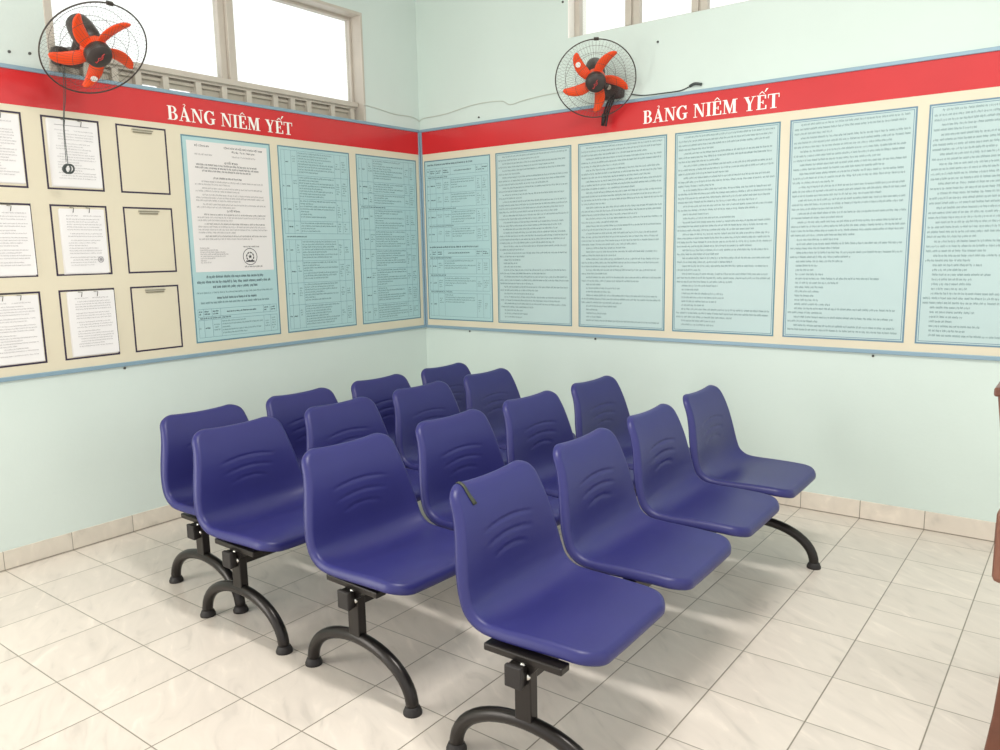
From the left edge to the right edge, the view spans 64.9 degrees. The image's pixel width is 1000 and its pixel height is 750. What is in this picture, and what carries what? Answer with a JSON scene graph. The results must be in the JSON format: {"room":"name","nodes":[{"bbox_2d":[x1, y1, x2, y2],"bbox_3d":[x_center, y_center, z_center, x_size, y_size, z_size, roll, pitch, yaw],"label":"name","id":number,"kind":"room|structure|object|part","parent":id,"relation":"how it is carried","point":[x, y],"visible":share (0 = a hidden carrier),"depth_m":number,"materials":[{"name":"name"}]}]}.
{"room":"waiting room","nodes":[
{"label":"waiting room","id":0,"kind":"room"},
{"bbox_2d":[0,0,426,551],"bbox_3d":[-2.482,-0.858,3.231,0.130,3.600,6.600,6,11,37],"label":"wall","id":1,"kind":"structure","parent":0,"point":[79,450],"depth_m":4.07,"materials":[{"name":"green paint"}]},
{"bbox_2d":[0,505,183,571],"bbox_3d":[-2.455,0.895,3.385,0.008,0.090,6.400,6,11,37],"label":"baseboard","id":2,"kind":"structure","parent":1,"relation":"attached to","point":[33,552],"depth_m":3.90,"materials":[{"name":"tile"}]},
{"bbox_2d":[42,0,365,120],"bbox_3d":[-1.527,-1.863,4.367,0.134,0.673,1.968,6,11,37],"label":"window","id":3,"kind":"structure","parent":1,"relation":"in","point":[226,85],"depth_m":4.46,"materials":[{"name":"beige metal"}]},
{"bbox_2d":[38,0,146,173],"bbox_3d":[-1.794,-1.258,3.533,0.425,0.693,0.502,-5,10,-21],"label":"wall fan","id":4,"kind":"object","parent":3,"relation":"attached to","point":[88,45],"visible":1,"depth_m":3.42,"materials":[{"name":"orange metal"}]},
{"bbox_3d":[-1.955,-1.187,3.552,0.023,0.471,0.095,-3,9,-10],"label":"pull cord","id":5,"kind":"part","parent":4,"relation":"part of","materials":[{"name":"fabric"}]},
{"bbox_3d":[-1.861,-1.374,3.392,0.163,0.068,0.035,-9,12,-42],"label":"blade","id":6,"kind":"part","parent":4,"relation":"part of","materials":[{"name":"orange plastic"}]},
{"bbox_3d":[-1.779,-1.456,3.332,0.047,0.114,0.127,-3,9,-9],"label":"blade","id":7,"kind":"part","parent":4,"relation":"part of","materials":[{"name":"orange plastic"}]},
{"bbox_3d":[-1.813,-1.346,3.519,0.120,0.112,0.063,6,11,37],"label":"blade","id":8,"kind":"part","parent":4,"relation":"part of","materials":[{"name":"orange plastic"}]},
{"bbox_3d":[-1.678,-1.488,3.420,0.139,0.087,0.062,-2,9,-8],"label":"blade","id":9,"kind":"part","parent":4,"relation":"part of","materials":[{"name":"orange plastic"}]},
{"bbox_3d":[-1.704,-1.421,3.536,0.057,0.059,0.151,3,10,25],"label":"blade","id":10,"kind":"part","parent":4,"relation":"part of","materials":[{"name":"orange plastic"}]},
{"bbox_2d":[0,63,425,381],"bbox_3d":[-1.638,-0.794,4.240,0.017,1.394,3.586,6,11,37],"label":"notice board","id":11,"kind":"object","parent":1,"relation":"attached to","point":[231,226],"visible":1,"depth_m":4.35,"materials":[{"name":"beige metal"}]},
{"bbox_2d":[0,113,25,183],"bbox_3d":[-2.220,-0.995,3.438,0.005,0.302,0.242,6,11,37],"label":"sheet","id":12,"kind":"object","parent":11,"relation":"attached to","point":[11,158],"visible":1,"depth_m":3.50,"materials":[{"name":"white paper"}]},
{"bbox_2d":[0,205,36,276],"bbox_3d":[-2.210,-0.597,3.504,0.005,0.314,0.250,6,11,37],"label":"sheet","id":13,"kind":"object","parent":11,"relation":"attached to","point":[17,250],"visible":1,"depth_m":3.55,"materials":[{"name":"white paper"}]},
{"bbox_2d":[0,295,44,365],"bbox_3d":[-2.204,-0.202,3.565,0.005,0.310,0.238,6,11,37],"label":"sheet","id":14,"kind":"object","parent":11,"relation":"attached to","point":[21,341],"visible":1,"depth_m":3.59,"materials":[{"name":"white paper"}]},
{"bbox_2d":[45,118,102,188],"bbox_3d":[-2.007,-1.042,3.715,0.005,0.308,0.234,6,11,37],"label":"sheet","id":15,"kind":"object","parent":11,"relation":"attached to","point":[82,146],"visible":0.88,"depth_m":3.71,"materials":[{"name":"white paper"}]},
{"bbox_2d":[58,208,109,274],"bbox_3d":[-1.996,-0.641,3.782,0.006,0.307,0.214,6,11,37],"label":"sheet","id":16,"kind":"object","parent":11,"relation":"attached to","point":[82,232],"visible":1,"depth_m":3.78,"materials":[{"name":"white paper"}]},
{"bbox_2d":[66,290,118,356],"bbox_3d":[-1.986,-0.254,3.848,0.005,0.313,0.227,6,11,37],"label":"sheet","id":17,"kind":"object","parent":11,"relation":"attached to","point":[92,317],"visible":1,"depth_m":3.84,"materials":[{"name":"white paper"}]},
{"bbox_2d":[0,496,999,749],"bbox_3d":[-0.004,1.213,1.686,6.400,0.100,6.600,6,11,37],"label":"floor","id":18,"kind":"structure","parent":0,"point":[893,643],"depth_m":2.74,"materials":[{"name":"beige tile"}]},
{"bbox_2d":[160,363,470,613],"bbox_3d":[-0.625,0.432,4.066,0.607,0.725,2.143,6,11,38],"label":"bench","id":19,"kind":"object","parent":18,"relation":"on","point":[177,431],"visible":0.29,"depth_m":3.60,"materials":[{"name":"plastic"}]},
{"bbox_3d":[-1.239,0.601,3.264,0.246,0.021,0.042,6,11,38],"label":"mounting plate","id":20,"kind":"part","parent":19,"relation":"part of","materials":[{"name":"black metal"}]},
{"bbox_3d":[-1.229,0.687,3.271,0.082,0.151,0.033,6,11,38],"label":"post","id":21,"kind":"part","parent":19,"relation":"part of","materials":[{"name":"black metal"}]},
{"bbox_3d":[-1.164,0.367,3.451,0.497,0.405,0.512,3,10,39],"label":"seat","id":22,"kind":"part","parent":19,"relation":"part of","materials":[{"name":"plastic"}]},
{"bbox_3d":[-1.235,0.827,3.300,0.532,0.186,0.042,6,11,38],"label":"arched leg","id":23,"kind":"part","parent":19,"relation":"part of","materials":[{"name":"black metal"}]},
{"bbox_3d":[-0.829,0.296,3.867,0.497,0.405,0.512,3,10,39],"label":"seat","id":24,"kind":"part","parent":19,"relation":"part of","materials":[{"name":"plastic"}]},
{"bbox_3d":[-0.493,0.224,4.283,0.497,0.405,0.512,3,10,39],"label":"seat","id":25,"kind":"part","parent":19,"relation":"part of","materials":[{"name":"plastic"}]},
{"bbox_3d":[-0.157,0.152,4.699,0.497,0.405,0.512,3,10,39],"label":"seat","id":26,"kind":"part","parent":19,"relation":"part of","materials":[{"name":"plastic"}]},
{"bbox_2d":[192,368,575,655],"bbox_3d":[-0.360,0.474,3.732,0.586,0.736,2.142,6,11,38],"label":"bench","id":27,"kind":"object","parent":18,"relation":"on","point":[248,492],"visible":0.46,"depth_m":3.25,"materials":[{"name":"plastic"}]},
{"bbox_3d":[-0.975,0.638,2.931,0.246,0.021,0.042,6,11,38],"label":"mounting plate","id":28,"kind":"part","parent":27,"relation":"part of","materials":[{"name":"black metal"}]},
{"bbox_3d":[-0.965,0.729,2.938,0.082,0.162,0.033,6,11,38],"label":"post","id":29,"kind":"part","parent":27,"relation":"part of","materials":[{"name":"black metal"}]},
{"bbox_3d":[-0.971,0.874,2.968,0.532,0.186,0.042,6,11,38],"label":"arched leg","id":30,"kind":"part","parent":27,"relation":"part of","materials":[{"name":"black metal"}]},
{"bbox_3d":[-0.889,0.406,3.103,0.497,0.405,0.512,3,10,38],"label":"seat","id":31,"kind":"part","parent":27,"relation":"part of","materials":[{"name":"plastic"}]},
{"bbox_3d":[-0.556,0.334,3.522,0.497,0.405,0.512,3,10,38],"label":"seat","id":32,"kind":"part","parent":27,"relation":"part of","materials":[{"name":"plastic"}]},
{"bbox_3d":[-0.224,0.262,3.941,0.497,0.405,0.512,3,10,38],"label":"seat","id":33,"kind":"part","parent":27,"relation":"part of","materials":[{"name":"plastic"}]},
{"bbox_3d":[0.109,0.190,4.361,0.497,0.405,0.512,3,10,38],"label":"seat","id":34,"kind":"part","parent":27,"relation":"part of","materials":[{"name":"plastic"}]},
{"bbox_2d":[301,375,690,718],"bbox_3d":[0.172,0.522,3.317,0.562,0.751,2.131,6,12,39],"label":"bench","id":35,"kind":"object","parent":18,"relation":"on","point":[365,528],"visible":0.57,"depth_m":2.85,"materials":[{"name":"plastic"}]},
{"bbox_3d":[-0.466,0.675,2.539,0.246,0.021,0.042,6,12,39],"label":"mounting plate","id":36,"kind":"part","parent":35,"relation":"part of","materials":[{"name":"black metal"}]},
{"bbox_3d":[-0.456,0.773,2.548,0.082,0.177,0.033,6,12,39],"label":"post","id":37,"kind":"part","parent":35,"relation":"part of","materials":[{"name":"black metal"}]},
{"bbox_3d":[-0.462,0.926,2.579,0.532,0.186,0.042,6,12,39],"label":"arched leg","id":38,"kind":"part","parent":35,"relation":"part of","materials":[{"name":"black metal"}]},
{"bbox_3d":[-0.360,0.446,2.689,0.497,0.405,0.512,3,10,39],"label":"seat","id":39,"kind":"part","parent":35,"relation":"part of","materials":[{"name":"plastic"}]},
{"bbox_3d":[-0.019,0.375,3.100,0.497,0.405,0.512,3,10,39],"label":"seat","id":40,"kind":"part","parent":35,"relation":"part of","materials":[{"name":"plastic"}]},
{"bbox_3d":[0.321,0.304,3.511,0.497,0.405,0.512,3,10,39],"label":"seat","id":41,"kind":"part","parent":35,"relation":"part of","materials":[{"name":"plastic"}]},
{"bbox_3d":[0.662,0.233,3.921,0.497,0.405,0.512,3,10,39],"label":"seat","id":42,"kind":"part","parent":35,"relation":"part of","materials":[{"name":"plastic"}]},
{"bbox_2d":[446,385,820,749],"bbox_3d":[0.666,0.575,2.892,0.576,0.761,2.169,5,11,36],"label":"bench","id":43,"kind":"object","parent":18,"relation":"on","point":[518,586],"depth_m":2.51,"materials":[{"name":"plastic"}]},
{"bbox_3d":[-0.097,0.337,2.241,0.061,0.061,0.022,2,10,20],"label":"tape strip","id":44,"kind":"part","parent":43,"relation":"part of","materials":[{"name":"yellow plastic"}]},
{"bbox_3d":[0.071,0.992,2.100,0.532,0.186,0.042,5,11,36],"label":"arched leg","id":45,"kind":"part","parent":43,"relation":"part of","materials":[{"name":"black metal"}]},
{"bbox_3d":[0.077,0.837,2.069,0.082,0.182,0.033,5,11,36],"label":"post","id":46,"kind":"part","parent":43,"relation":"part of","materials":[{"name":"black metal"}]},
{"bbox_3d":[0.067,0.735,2.059,0.246,0.021,0.042,5,11,36],"label":"mounting plate","id":47,"kind":"part","parent":43,"relation":"part of","materials":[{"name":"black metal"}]},
{"bbox_3d":[0.167,0.502,2.251,0.497,0.405,0.512,4,10,36],"label":"seat","id":48,"kind":"part","parent":43,"relation":"part of","materials":[{"name":"plastic"}]},
{"bbox_3d":[0.485,0.428,2.683,0.497,0.405,0.512,4,10,36],"label":"seat","id":49,"kind":"part","parent":43,"relation":"part of","materials":[{"name":"plastic"}]},
{"bbox_3d":[0.804,0.354,3.114,0.497,0.405,0.512,4,10,36],"label":"seat","id":50,"kind":"part","parent":43,"relation":"part of","materials":[{"name":"plastic"}]},
{"bbox_3d":[1.122,0.280,3.545,0.497,0.405,0.512,4,10,36],"label":"seat","id":51,"kind":"part","parent":43,"relation":"part of","materials":[{"name":"plastic"}]},
{"bbox_3d":[1.190,0.732,3.614,0.532,0.186,0.042,5,11,36],"label":"arched leg","id":52,"kind":"part","parent":43,"relation":"part of","materials":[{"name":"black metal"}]},
{"bbox_2d":[984,382,999,749],"bbox_3d":[1.674,0.532,2.184,0.537,1.042,0.550,6,11,37],"label":"wooden armchair","id":53,"kind":"object","parent":18,"relation":"on","point":[993,737],"visible":1,"depth_m":2.14,"materials":[{"name":"red wood"}]},
{"bbox_3d":[1.381,0.812,2.146,0.074,0.510,0.045,6,11,37],"label":"leg","id":54,"kind":"part","parent":53,"relation":"part of","materials":[{"name":"red wood"}]},
{"bbox_3d":[1.470,0.009,2.251,0.047,0.024,0.550,6,11,37],"label":"crest rail","id":55,"kind":"part","parent":53,"relation":"part of","materials":[{"name":"red wood"}]},
{"bbox_3d":[1.347,0.309,2.086,0.078,0.522,0.040,6,11,37],"label":"post","id":56,"kind":"part","parent":53,"relation":"part of","materials":[{"name":"brown wood"}]},
{"bbox_2d":[415,0,999,521],"bbox_3d":[1.972,-1.038,3.854,6.200,3.600,0.200,6,11,37],"label":"wall","id":57,"kind":"structure","parent":0,"point":[922,433],"depth_m":4.23,"materials":[{"name":"green paint"}]},
{"bbox_2d":[363,92,562,121],"bbox_3d":[-0.116,-1.717,4.875,1.540,0.061,0.529,6,11,37],"label":"cord","id":58,"kind":"object","parent":57,"relation":"attached to","point":[558,92],"visible":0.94,"depth_m":5.22,"materials":[{"name":"grey plastic"}]},
{"bbox_2d":[555,37,636,125],"bbox_3d":[0.548,-1.645,4.442,0.432,0.431,0.330,-6,10,-26],"label":"wall fan","id":59,"kind":"object","parent":57,"relation":"attached to","point":[605,87],"visible":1,"depth_m":4.42,"materials":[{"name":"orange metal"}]},
{"bbox_3d":[0.440,-1.626,4.477,0.163,0.073,0.026,1,9,13],"label":"blade","id":60,"kind":"part","parent":59,"relation":"part of","materials":[{"name":"orange plastic"}]},
{"bbox_3d":[0.451,-1.717,4.386,0.118,0.130,0.041,-8,11,-37],"label":"blade","id":61,"kind":"part","parent":59,"relation":"part of","materials":[{"name":"orange plastic"}]},
{"bbox_3d":[0.569,-1.575,4.503,0.061,0.129,0.102,-1,9,1],"label":"blade","id":62,"kind":"part","parent":59,"relation":"part of","materials":[{"name":"orange plastic"}]},
{"bbox_3d":[0.583,-1.731,4.352,0.136,0.098,0.060,6,11,37],"label":"blade","id":63,"kind":"part","parent":59,"relation":"part of","materials":[{"name":"orange plastic"}]},
{"bbox_3d":[0.632,-1.544,4.584,0.095,0.184,0.033,6,11,37],"label":"bundled cord","id":64,"kind":"part","parent":59,"relation":"part of","materials":[{"name":"black plastic"}]},
{"bbox_3d":[0.652,-1.646,4.427,0.147,0.071,0.051,-2,9,-5],"label":"blade","id":65,"kind":"part","parent":59,"relation":"part of","materials":[{"name":"orange plastic"}]},
{"bbox_2d":[568,0,749,37],"bbox_3d":[1.145,-2.265,4.279,1.702,0.578,0.200,6,11,37],"label":"window","id":66,"kind":"structure","parent":57,"relation":"in","point":[576,8],"depth_m":4.72,"materials":[{"name":"white metal"}]},
{"bbox_2d":[420,46,999,360],"bbox_3d":[1.032,-0.879,4.466,3.966,1.394,0.013,6,11,37],"label":"notice board","id":67,"kind":"object","parent":57,"relation":"attached to","point":[853,209],"visible":1,"depth_m":4.25,"materials":[{"name":"teal paper"}]},
{"bbox_2d":[632,82,701,95],"bbox_3d":[0.929,-1.600,4.418,0.430,0.036,0.021,6,11,37],"label":"cord","id":68,"kind":"object","parent":67,"relation":"on","point":[694,83],"visible":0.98,"depth_m":4.38,"materials":[{"name":"grey plastic"}]},
{"bbox_2d":[773,491,995,541],"bbox_3d":[1.945,0.707,4.043,6.192,0.096,0.008,6,11,37],"label":"baseboard","id":69,"kind":"structure","parent":57,"relation":"attached to","point":[913,518],"depth_m":3.99,"materials":[{"name":"tile"}]}
]}

